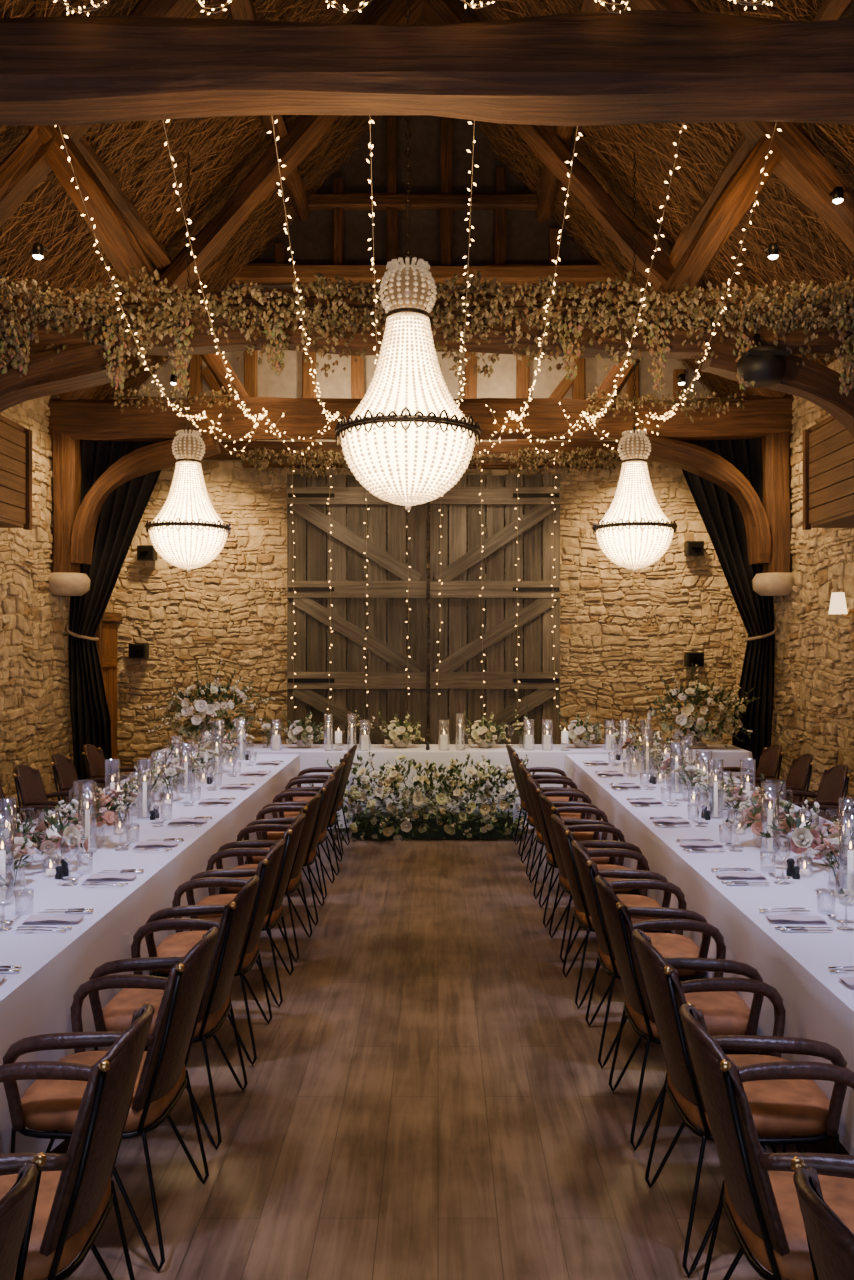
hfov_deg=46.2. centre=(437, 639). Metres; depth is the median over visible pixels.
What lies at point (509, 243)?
wall
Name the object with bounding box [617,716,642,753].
vase flowers
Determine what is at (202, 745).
vase flowers
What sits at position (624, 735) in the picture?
candle
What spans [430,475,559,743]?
door
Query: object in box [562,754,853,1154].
tablecloth
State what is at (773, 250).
spotlight
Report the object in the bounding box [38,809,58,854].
candle
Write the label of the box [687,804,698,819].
water tumbler
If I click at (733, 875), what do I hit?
napkin
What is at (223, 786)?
napkin
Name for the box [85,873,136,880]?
napkin
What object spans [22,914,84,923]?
napkin
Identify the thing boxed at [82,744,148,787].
dining chair
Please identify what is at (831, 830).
vase flowers
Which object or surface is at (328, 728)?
candle
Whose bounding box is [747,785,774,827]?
vase flowers
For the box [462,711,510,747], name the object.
flower bowl
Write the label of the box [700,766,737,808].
vase flowers
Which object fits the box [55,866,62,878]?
pepper mill
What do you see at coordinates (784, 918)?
napkin
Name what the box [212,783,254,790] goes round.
cutlery
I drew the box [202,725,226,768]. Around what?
vase flowers
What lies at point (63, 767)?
dining chair
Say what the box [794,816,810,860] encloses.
candle
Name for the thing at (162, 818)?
water tumbler
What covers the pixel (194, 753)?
candle
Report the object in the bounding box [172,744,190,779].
vase flowers
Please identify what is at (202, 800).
napkin
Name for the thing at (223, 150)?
ceiling
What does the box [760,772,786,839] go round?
vase flowers
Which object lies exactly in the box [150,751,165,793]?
candle
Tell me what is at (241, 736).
candle
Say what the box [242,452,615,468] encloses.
trim
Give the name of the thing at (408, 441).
chandelier
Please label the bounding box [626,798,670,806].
cutlery
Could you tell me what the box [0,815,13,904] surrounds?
candle
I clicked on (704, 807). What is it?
pepper mill
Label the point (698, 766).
candle
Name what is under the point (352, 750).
dining chair
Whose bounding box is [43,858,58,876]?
tealight
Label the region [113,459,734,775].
wall
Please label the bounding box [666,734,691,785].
vase flowers
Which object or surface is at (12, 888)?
wine glass
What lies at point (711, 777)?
vase flowers
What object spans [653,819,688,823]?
napkin
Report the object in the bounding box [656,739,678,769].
vase flowers
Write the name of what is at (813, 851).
candle
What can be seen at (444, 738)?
candle
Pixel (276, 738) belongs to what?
candle
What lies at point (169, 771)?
vase flowers
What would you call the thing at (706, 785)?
candle
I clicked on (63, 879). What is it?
wine glass
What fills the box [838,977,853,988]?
napkin
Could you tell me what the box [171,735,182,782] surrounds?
candle
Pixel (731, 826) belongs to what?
water tumbler
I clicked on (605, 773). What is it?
napkin
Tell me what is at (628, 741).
vase flowers
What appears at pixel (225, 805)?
cutlery
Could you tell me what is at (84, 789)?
vase flowers
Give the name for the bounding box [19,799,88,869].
vase flowers
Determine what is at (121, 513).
curtain
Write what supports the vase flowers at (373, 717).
on the tablecloth at (316, 755)
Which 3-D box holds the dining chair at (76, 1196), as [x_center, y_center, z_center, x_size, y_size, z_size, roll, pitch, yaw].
[-1.001,1.382,2.465,0.592,0.930,0.567,0,0,-1]
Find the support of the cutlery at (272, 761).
on the tablecloth at (36, 1000)
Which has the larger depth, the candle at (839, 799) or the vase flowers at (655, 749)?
the vase flowers at (655, 749)
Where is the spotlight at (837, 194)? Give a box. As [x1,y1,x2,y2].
[829,187,843,203]
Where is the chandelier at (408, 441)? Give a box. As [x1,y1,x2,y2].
[334,0,480,510]
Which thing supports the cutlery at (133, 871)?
on the tablecloth at (36, 1000)
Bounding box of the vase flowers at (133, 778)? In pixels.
[127,769,161,808]
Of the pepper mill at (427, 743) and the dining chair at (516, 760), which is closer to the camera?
the dining chair at (516, 760)
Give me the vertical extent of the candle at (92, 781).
0.296 m
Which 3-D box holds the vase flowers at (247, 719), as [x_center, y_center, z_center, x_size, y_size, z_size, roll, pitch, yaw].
[-1.906,0.914,9.458,0.228,0.343,0.186,0,0,-31]
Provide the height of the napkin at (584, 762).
0.014 m
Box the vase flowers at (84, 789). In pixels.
[66,788,106,840]
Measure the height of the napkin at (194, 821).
0.014 m
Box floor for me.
[45,828,849,1279]
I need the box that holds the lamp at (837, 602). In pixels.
[829,592,853,616]
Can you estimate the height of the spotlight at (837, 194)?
0.130 m
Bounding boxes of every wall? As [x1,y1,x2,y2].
[0,360,115,819]
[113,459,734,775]
[131,115,713,459]
[731,358,853,826]
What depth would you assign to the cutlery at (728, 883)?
4.54 m
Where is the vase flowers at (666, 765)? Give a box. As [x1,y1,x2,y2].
[660,754,686,789]
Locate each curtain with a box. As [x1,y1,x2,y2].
[65,440,160,786]
[679,438,777,769]
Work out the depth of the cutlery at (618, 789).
7.27 m
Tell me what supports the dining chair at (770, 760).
on the floor
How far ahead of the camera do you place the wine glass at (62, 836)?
4.45 m
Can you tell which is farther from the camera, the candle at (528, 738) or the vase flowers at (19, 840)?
the candle at (528, 738)
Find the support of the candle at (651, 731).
on the tablecloth at (818, 1005)
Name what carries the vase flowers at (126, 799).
on the tablecloth at (36, 1000)
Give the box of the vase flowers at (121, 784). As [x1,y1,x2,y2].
[106,778,137,812]
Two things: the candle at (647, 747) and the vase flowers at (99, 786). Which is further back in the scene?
the candle at (647, 747)
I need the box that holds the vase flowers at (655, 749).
[647,725,672,779]
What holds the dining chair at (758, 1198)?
on the floor
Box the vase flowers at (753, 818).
[722,786,794,847]
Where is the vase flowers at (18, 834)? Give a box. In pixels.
[0,814,55,867]
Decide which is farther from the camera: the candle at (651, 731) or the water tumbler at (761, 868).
the candle at (651, 731)
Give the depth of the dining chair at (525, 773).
7.25 m
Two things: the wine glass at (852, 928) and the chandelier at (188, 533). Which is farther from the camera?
the chandelier at (188, 533)
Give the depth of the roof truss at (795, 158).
6.94 m
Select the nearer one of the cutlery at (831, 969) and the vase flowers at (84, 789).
the cutlery at (831, 969)
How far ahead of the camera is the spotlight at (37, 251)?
6.78 m
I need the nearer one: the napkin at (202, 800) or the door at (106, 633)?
the napkin at (202, 800)
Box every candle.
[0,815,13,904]
[4,797,16,876]
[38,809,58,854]
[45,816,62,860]
[73,780,93,834]
[78,781,96,852]
[105,759,119,817]
[112,785,126,823]
[129,771,144,804]
[137,758,151,817]
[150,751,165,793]
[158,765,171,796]
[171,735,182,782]
[179,742,191,792]
[193,753,203,776]
[201,731,213,766]
[211,730,222,773]
[215,720,224,759]
[236,720,245,758]
[271,719,281,749]
[324,714,332,749]
[333,728,342,750]
[347,714,355,749]
[359,720,370,749]
[439,720,449,749]
[456,713,464,749]
[523,719,533,749]
[542,720,552,749]
[560,729,569,750]
[604,720,615,749]
[619,720,628,758]
[641,720,650,759]
[642,729,652,773]
[651,731,663,766]
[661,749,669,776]
[670,742,682,792]
[681,736,692,781]
[693,766,704,796]
[696,750,711,792]
[708,758,722,817]
[716,772,731,804]
[733,786,749,823]
[740,759,755,815]
[761,781,778,852]
[765,780,785,834]
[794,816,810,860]
[798,809,818,853]
[838,797,853,876]
[839,815,853,904]
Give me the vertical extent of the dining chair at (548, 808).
0.930 m
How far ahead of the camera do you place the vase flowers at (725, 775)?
6.81 m
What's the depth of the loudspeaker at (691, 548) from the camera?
11.75 m
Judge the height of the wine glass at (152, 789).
0.215 m
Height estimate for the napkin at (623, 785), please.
0.014 m
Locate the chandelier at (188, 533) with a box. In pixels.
[145,152,230,571]
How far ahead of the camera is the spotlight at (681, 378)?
9.82 m
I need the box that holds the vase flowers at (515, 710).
[513,703,530,747]
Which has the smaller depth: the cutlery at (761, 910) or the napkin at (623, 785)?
the cutlery at (761, 910)
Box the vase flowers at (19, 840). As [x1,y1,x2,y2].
[0,803,36,884]
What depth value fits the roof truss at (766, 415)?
9.98 m
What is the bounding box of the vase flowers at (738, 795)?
[721,783,750,828]
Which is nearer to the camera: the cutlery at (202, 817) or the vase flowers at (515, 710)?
the cutlery at (202, 817)
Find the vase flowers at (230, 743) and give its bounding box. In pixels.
[220,735,241,763]
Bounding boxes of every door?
[96,612,121,773]
[287,474,425,743]
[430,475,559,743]
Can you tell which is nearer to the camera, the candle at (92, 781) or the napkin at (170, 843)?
the napkin at (170, 843)
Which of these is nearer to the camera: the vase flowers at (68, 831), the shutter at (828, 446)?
the vase flowers at (68, 831)
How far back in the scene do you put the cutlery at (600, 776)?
8.09 m
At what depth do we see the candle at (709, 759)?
6.11 m
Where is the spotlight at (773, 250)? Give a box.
[765,243,778,259]
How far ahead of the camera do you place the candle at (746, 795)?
5.93 m
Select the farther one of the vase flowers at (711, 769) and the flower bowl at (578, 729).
the flower bowl at (578, 729)
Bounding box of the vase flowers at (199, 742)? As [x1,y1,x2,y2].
[187,733,205,769]
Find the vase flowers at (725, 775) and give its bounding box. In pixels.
[702,758,728,799]
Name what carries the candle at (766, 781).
on the tablecloth at (818, 1005)
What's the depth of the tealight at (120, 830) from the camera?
5.60 m
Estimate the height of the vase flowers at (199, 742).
0.325 m
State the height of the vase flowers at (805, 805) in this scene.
0.243 m
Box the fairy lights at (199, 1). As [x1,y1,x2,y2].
[54,0,781,715]
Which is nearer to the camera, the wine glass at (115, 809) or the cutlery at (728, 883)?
the cutlery at (728, 883)
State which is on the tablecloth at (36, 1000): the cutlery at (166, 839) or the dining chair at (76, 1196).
the cutlery at (166, 839)
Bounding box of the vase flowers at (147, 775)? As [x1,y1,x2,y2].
[132,745,173,813]
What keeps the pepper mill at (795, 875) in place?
on the tablecloth at (818, 1005)
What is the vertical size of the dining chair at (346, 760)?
0.930 m
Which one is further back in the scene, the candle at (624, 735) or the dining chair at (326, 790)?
the candle at (624, 735)
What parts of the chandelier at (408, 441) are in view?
chain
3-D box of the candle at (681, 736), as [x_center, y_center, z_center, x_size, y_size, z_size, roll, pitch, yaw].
[1.890,0.907,7.600,0.090,0.356,0.090,0,0,0]
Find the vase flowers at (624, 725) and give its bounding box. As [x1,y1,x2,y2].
[607,718,633,747]
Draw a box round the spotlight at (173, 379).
[170,374,178,384]
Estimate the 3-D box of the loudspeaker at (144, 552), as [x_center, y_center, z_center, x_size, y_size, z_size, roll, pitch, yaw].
[-3.440,-1.030,11.822,0.200,0.170,0.255,0,0,0]
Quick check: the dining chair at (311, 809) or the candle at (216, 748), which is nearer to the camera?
the dining chair at (311, 809)
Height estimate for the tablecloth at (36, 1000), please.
0.623 m
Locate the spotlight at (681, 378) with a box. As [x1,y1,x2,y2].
[677,374,684,384]
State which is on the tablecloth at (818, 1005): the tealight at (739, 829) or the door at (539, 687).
the tealight at (739, 829)
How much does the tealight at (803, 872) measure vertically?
0.071 m
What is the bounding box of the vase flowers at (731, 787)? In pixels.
[725,769,753,812]
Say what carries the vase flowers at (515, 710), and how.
on the tablecloth at (316, 755)
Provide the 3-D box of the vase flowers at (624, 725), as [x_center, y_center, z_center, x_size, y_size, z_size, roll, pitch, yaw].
[1.845,0.933,10.097,0.270,0.304,0.202,0,0,-7]
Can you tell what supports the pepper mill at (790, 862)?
on the tablecloth at (818, 1005)
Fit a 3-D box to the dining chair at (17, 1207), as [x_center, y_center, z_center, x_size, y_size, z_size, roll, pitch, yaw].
[-0.986,1.382,1.702,0.592,0.930,0.567,0,0,2]
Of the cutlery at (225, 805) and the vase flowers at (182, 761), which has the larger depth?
the vase flowers at (182, 761)
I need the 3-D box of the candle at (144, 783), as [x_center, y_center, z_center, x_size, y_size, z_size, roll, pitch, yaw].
[-1.795,0.907,6.120,0.090,0.356,0.090,0,0,0]
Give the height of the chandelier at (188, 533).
3.571 m
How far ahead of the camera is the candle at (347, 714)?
9.85 m
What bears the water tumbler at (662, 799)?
on the tablecloth at (818, 1005)
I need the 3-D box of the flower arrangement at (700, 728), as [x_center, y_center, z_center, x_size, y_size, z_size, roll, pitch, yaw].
[2.656,0.726,10.076,1.057,0.983,0.966,0,0,30]
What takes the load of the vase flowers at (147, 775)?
on the tablecloth at (36, 1000)
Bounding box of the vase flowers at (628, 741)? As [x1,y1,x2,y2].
[620,734,641,763]
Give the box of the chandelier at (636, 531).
[592,152,676,571]
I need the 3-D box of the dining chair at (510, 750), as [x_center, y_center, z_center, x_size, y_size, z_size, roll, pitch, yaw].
[0.889,1.382,8.763,0.592,0.930,0.567,0,0,0]
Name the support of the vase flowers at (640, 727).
on the tablecloth at (818, 1005)
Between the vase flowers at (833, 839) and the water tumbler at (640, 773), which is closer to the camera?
the vase flowers at (833, 839)
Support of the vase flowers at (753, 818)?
on the tablecloth at (818, 1005)
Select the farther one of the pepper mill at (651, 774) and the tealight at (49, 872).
the pepper mill at (651, 774)
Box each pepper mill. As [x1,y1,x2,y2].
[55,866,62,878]
[60,858,68,876]
[150,810,155,819]
[153,805,159,817]
[209,772,213,782]
[426,742,429,749]
[649,772,653,782]
[652,776,655,783]
[701,805,707,818]
[705,810,710,819]
[786,858,794,876]
[792,866,799,878]
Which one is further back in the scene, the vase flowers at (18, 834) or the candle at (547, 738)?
the candle at (547, 738)
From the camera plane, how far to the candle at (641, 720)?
9.10 m
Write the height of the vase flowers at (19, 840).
0.343 m
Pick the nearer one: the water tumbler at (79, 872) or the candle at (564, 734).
the water tumbler at (79, 872)
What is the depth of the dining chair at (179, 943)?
4.45 m
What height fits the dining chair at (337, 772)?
0.930 m
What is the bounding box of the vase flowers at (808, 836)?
[758,801,828,868]
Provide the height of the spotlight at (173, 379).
0.130 m
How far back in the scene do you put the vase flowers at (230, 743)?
8.77 m
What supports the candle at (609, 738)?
on the tablecloth at (316, 755)
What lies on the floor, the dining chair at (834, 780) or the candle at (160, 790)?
the dining chair at (834, 780)
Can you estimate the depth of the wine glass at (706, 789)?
5.84 m
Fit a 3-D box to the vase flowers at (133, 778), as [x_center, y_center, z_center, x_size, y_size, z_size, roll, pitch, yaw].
[-1.909,0.954,6.459,0.235,0.264,0.176,0,0,10]
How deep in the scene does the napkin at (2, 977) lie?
3.19 m
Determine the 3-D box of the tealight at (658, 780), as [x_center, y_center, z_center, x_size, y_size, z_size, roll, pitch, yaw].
[1.690,1.050,7.610,0.070,0.071,0.070,0,0,0]
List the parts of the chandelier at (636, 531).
chain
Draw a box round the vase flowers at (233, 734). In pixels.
[230,716,253,757]
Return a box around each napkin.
[0,975,6,981]
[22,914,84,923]
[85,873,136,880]
[135,841,177,846]
[169,819,207,823]
[199,799,231,803]
[221,785,250,787]
[240,772,267,774]
[256,761,280,763]
[584,762,607,763]
[597,772,622,774]
[611,784,641,787]
[630,800,661,803]
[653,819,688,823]
[680,842,722,847]
[716,872,766,878]
[766,914,826,923]
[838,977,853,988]
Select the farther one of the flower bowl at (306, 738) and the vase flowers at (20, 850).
the flower bowl at (306, 738)
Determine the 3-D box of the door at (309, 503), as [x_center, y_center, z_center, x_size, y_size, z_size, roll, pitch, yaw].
[-0.965,-0.070,11.882,1.654,3.799,0.101,0,0,0]
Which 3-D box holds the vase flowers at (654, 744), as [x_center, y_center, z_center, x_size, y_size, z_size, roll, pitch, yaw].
[1.814,0.954,8.462,0.235,0.264,0.176,0,0,-2]
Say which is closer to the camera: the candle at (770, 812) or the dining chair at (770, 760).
the candle at (770, 812)
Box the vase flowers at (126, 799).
[108,783,138,828]
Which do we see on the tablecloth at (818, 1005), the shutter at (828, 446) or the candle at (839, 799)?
the candle at (839, 799)
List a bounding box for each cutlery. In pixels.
[0,966,21,972]
[4,908,93,931]
[71,869,143,886]
[123,838,183,851]
[159,816,211,827]
[188,798,235,806]
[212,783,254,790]
[232,771,270,776]
[249,761,283,765]
[582,761,614,765]
[594,771,630,777]
[609,783,648,790]
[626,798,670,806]
[649,816,699,827]
[676,839,734,852]
[711,868,779,885]
[759,908,842,931]
[828,966,853,972]
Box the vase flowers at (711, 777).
[692,765,726,813]
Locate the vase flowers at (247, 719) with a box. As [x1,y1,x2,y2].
[225,719,248,754]
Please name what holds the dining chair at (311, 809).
on the floor
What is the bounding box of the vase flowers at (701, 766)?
[689,757,710,788]
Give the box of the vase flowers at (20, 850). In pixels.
[0,835,33,896]
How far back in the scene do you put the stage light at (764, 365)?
6.68 m
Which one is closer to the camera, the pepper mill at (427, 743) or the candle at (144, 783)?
the candle at (144, 783)
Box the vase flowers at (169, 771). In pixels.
[154,758,186,800]
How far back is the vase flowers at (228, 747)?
8.26 m
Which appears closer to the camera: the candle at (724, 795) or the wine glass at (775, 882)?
the wine glass at (775, 882)
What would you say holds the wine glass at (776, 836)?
on the tablecloth at (818, 1005)
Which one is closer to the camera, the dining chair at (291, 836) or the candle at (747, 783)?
the dining chair at (291, 836)
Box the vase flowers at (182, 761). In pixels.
[174,752,199,789]
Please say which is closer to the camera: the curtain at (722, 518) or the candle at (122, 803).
the candle at (122, 803)
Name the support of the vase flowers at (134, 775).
on the tablecloth at (36, 1000)
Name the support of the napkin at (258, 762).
on the tablecloth at (36, 1000)
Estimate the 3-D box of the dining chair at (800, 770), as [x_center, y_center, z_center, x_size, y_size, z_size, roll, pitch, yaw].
[2.720,1.382,8.068,0.592,0.930,0.567,0,0,1]
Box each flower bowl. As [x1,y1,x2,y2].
[279,711,327,747]
[378,712,424,747]
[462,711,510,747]
[557,711,605,747]
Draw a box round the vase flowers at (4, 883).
[0,875,9,890]
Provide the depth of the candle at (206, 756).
8.57 m
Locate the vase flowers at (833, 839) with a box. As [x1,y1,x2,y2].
[823,823,853,884]
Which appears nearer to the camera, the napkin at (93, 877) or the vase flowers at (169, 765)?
the napkin at (93, 877)
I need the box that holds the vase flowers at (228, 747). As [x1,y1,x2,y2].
[201,725,231,771]
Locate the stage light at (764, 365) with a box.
[737,333,789,386]
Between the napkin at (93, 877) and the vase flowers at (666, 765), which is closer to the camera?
the napkin at (93, 877)
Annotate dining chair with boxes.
[0,783,56,825]
[0,1002,154,1279]
[0,1152,45,1279]
[3,927,218,1271]
[13,764,91,820]
[51,753,123,802]
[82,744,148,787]
[89,875,259,1149]
[145,839,284,1065]
[186,813,305,1006]
[216,793,321,961]
[243,776,334,925]
[261,764,342,898]
[278,753,351,874]
[289,745,356,854]
[506,744,573,855]
[512,754,586,875]
[519,764,600,898]
[527,777,618,927]
[538,793,642,962]
[551,814,670,1008]
[571,840,710,1067]
[594,876,766,1150]
[632,929,846,1277]
[679,1002,853,1279]
[717,744,783,787]
[741,753,813,802]
[771,764,850,820]
[791,1156,853,1279]
[806,805,853,825]
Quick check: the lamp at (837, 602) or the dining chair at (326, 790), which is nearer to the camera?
the dining chair at (326, 790)
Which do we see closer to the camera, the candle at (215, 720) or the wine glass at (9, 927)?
the wine glass at (9, 927)
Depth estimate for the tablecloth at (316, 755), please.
9.72 m
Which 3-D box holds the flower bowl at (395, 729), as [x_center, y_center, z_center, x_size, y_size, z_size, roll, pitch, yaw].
[-0.376,0.900,10.117,0.377,0.363,0.488,0,0,35]
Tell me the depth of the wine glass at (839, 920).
3.87 m
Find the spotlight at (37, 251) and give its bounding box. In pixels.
[32,243,47,259]
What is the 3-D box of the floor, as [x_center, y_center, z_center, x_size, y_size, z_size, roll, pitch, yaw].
[-0.170,1.900,4.900,8.060,0.100,14.800,0,0,0]
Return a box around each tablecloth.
[0,754,299,1153]
[154,744,753,829]
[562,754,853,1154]
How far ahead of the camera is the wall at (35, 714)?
9.60 m
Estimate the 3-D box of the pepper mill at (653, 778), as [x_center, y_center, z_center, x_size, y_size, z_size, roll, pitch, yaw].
[1.635,1.060,7.565,0.036,0.057,0.035,0,0,0]
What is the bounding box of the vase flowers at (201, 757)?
[186,742,220,780]
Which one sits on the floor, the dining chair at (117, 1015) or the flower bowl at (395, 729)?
the dining chair at (117, 1015)
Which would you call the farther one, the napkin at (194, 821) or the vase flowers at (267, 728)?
the vase flowers at (267, 728)
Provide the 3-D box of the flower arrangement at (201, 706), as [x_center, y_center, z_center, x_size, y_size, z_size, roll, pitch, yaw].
[-2.259,0.649,10.045,1.249,0.922,0.959,0,0,-40]
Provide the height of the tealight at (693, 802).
0.071 m
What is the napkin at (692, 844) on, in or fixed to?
on the tablecloth at (818, 1005)
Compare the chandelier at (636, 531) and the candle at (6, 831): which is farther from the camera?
the chandelier at (636, 531)
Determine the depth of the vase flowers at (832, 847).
4.28 m
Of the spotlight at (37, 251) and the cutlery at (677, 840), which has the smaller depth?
the cutlery at (677, 840)
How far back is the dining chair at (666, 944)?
4.42 m
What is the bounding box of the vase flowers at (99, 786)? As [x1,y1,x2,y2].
[64,786,113,827]
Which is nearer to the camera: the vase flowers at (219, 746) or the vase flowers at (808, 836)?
the vase flowers at (808, 836)
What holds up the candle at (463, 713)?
on the tablecloth at (316, 755)
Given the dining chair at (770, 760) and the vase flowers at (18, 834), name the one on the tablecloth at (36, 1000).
the vase flowers at (18, 834)
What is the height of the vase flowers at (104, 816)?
0.313 m
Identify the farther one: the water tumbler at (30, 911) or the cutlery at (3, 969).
the water tumbler at (30, 911)
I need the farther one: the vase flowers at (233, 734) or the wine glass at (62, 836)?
the vase flowers at (233, 734)
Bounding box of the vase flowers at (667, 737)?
[667,737,694,776]
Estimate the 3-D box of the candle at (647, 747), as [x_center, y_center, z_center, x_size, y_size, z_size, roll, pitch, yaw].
[1.700,0.907,8.120,0.090,0.356,0.090,0,0,0]
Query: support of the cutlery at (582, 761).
on the tablecloth at (818, 1005)
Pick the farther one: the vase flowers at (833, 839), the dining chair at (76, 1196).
the vase flowers at (833, 839)
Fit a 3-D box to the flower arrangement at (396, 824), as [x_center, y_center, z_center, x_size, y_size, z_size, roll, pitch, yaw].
[-0.071,1.511,9.406,2.286,0.963,0.827,0,0,-2]
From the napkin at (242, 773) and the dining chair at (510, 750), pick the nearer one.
the napkin at (242, 773)
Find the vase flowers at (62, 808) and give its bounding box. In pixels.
[40,799,83,830]
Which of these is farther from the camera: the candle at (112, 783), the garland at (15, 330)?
the garland at (15, 330)
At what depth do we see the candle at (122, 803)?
5.94 m
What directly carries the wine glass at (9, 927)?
on the tablecloth at (36, 1000)
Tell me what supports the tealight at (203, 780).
on the tablecloth at (36, 1000)
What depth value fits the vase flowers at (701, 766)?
7.28 m
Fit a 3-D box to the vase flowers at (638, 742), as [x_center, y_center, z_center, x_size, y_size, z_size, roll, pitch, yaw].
[1.726,0.876,8.275,0.202,0.420,0.288,0,0,-33]
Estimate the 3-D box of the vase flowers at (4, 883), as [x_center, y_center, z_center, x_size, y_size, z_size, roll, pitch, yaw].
[-1.817,0.930,3.784,0.295,0.313,0.347,0,0,-4]
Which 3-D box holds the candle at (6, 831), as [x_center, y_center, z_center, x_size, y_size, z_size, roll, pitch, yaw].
[-1.985,0.907,4.600,0.090,0.356,0.090,0,0,0]
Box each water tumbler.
[14,888,33,914]
[77,853,92,874]
[126,824,139,842]
[160,805,171,819]
[190,786,200,800]
[640,773,648,785]
[661,786,671,800]
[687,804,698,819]
[719,825,732,842]
[760,851,775,872]
[817,888,835,914]
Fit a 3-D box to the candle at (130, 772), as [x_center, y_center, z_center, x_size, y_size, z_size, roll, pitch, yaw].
[-1.985,0.977,6.600,0.100,0.216,0.100,0,0,0]
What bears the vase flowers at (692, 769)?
on the tablecloth at (818, 1005)
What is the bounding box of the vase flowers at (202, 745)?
[200,730,221,759]
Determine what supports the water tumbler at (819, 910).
on the tablecloth at (818, 1005)
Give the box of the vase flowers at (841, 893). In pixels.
[833,875,853,899]
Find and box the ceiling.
[0,0,853,399]
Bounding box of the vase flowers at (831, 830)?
[820,818,853,866]
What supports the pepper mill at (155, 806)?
on the tablecloth at (36, 1000)
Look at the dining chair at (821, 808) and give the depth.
6.89 m
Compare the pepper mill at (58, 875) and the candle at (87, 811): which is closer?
the pepper mill at (58, 875)
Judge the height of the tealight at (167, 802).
0.071 m
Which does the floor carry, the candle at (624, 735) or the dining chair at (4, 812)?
the dining chair at (4, 812)
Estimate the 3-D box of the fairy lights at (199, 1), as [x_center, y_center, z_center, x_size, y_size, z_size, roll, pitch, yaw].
[-0.096,-0.716,7.634,4.820,3.318,8.138,0,0,0]
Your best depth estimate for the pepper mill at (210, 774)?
7.61 m
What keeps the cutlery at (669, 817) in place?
on the tablecloth at (818, 1005)
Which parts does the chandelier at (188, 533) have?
chain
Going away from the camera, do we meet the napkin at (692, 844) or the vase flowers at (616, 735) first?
the napkin at (692, 844)
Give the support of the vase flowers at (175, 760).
on the tablecloth at (36, 1000)
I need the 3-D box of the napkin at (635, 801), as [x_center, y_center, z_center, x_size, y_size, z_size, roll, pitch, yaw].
[1.386,1.079,6.672,0.218,0.014,0.085,0,0,-2]
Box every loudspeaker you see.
[128,644,148,657]
[137,545,156,560]
[684,541,703,555]
[684,652,703,666]
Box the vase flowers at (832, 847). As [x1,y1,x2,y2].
[812,835,853,894]
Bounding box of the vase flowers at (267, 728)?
[254,710,279,747]
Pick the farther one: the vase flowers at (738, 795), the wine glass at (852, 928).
the vase flowers at (738, 795)
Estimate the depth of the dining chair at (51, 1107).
3.00 m
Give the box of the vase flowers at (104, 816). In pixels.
[56,788,125,847]
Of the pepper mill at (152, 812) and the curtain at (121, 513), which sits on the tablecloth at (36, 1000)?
the pepper mill at (152, 812)
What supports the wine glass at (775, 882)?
on the tablecloth at (818, 1005)
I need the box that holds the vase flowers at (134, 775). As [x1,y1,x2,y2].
[131,765,156,799]
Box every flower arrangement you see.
[140,659,274,747]
[310,751,540,840]
[644,663,759,749]
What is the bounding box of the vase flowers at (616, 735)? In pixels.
[612,726,633,757]
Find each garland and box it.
[0,266,853,396]
[111,386,746,423]
[236,446,620,479]
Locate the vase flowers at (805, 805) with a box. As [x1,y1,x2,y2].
[767,800,819,840]
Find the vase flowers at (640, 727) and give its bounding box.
[633,727,649,741]
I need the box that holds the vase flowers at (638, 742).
[631,721,654,771]
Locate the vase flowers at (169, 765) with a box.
[152,759,176,788]
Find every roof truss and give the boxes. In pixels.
[0,0,853,436]
[47,0,794,595]
[75,0,850,295]
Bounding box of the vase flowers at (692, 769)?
[671,756,707,800]
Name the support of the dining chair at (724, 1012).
on the floor
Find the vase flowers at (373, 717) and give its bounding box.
[353,704,375,747]
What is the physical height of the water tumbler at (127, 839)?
0.090 m
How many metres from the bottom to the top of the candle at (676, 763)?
0.356 m
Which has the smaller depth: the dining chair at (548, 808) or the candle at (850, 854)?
the candle at (850, 854)
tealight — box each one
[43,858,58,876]
[113,820,125,833]
[162,794,172,804]
[199,773,207,782]
[655,773,664,782]
[688,793,698,804]
[733,823,745,833]
[797,858,812,876]
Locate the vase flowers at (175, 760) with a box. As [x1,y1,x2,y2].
[167,741,198,785]
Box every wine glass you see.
[0,871,13,930]
[0,888,12,922]
[60,836,78,885]
[61,836,76,880]
[114,809,129,850]
[151,789,164,826]
[694,789,707,826]
[728,810,743,851]
[772,835,790,884]
[775,836,790,878]
[835,871,853,930]
[836,870,853,922]
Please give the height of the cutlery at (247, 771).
0.015 m
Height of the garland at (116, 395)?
0.394 m
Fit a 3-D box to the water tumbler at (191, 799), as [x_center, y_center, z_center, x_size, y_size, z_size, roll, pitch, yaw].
[-1.650,1.044,6.803,0.072,0.090,0.072,0,0,0]
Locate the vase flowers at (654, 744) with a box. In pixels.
[638,737,663,768]
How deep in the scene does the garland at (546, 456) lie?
11.59 m
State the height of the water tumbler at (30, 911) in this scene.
0.090 m

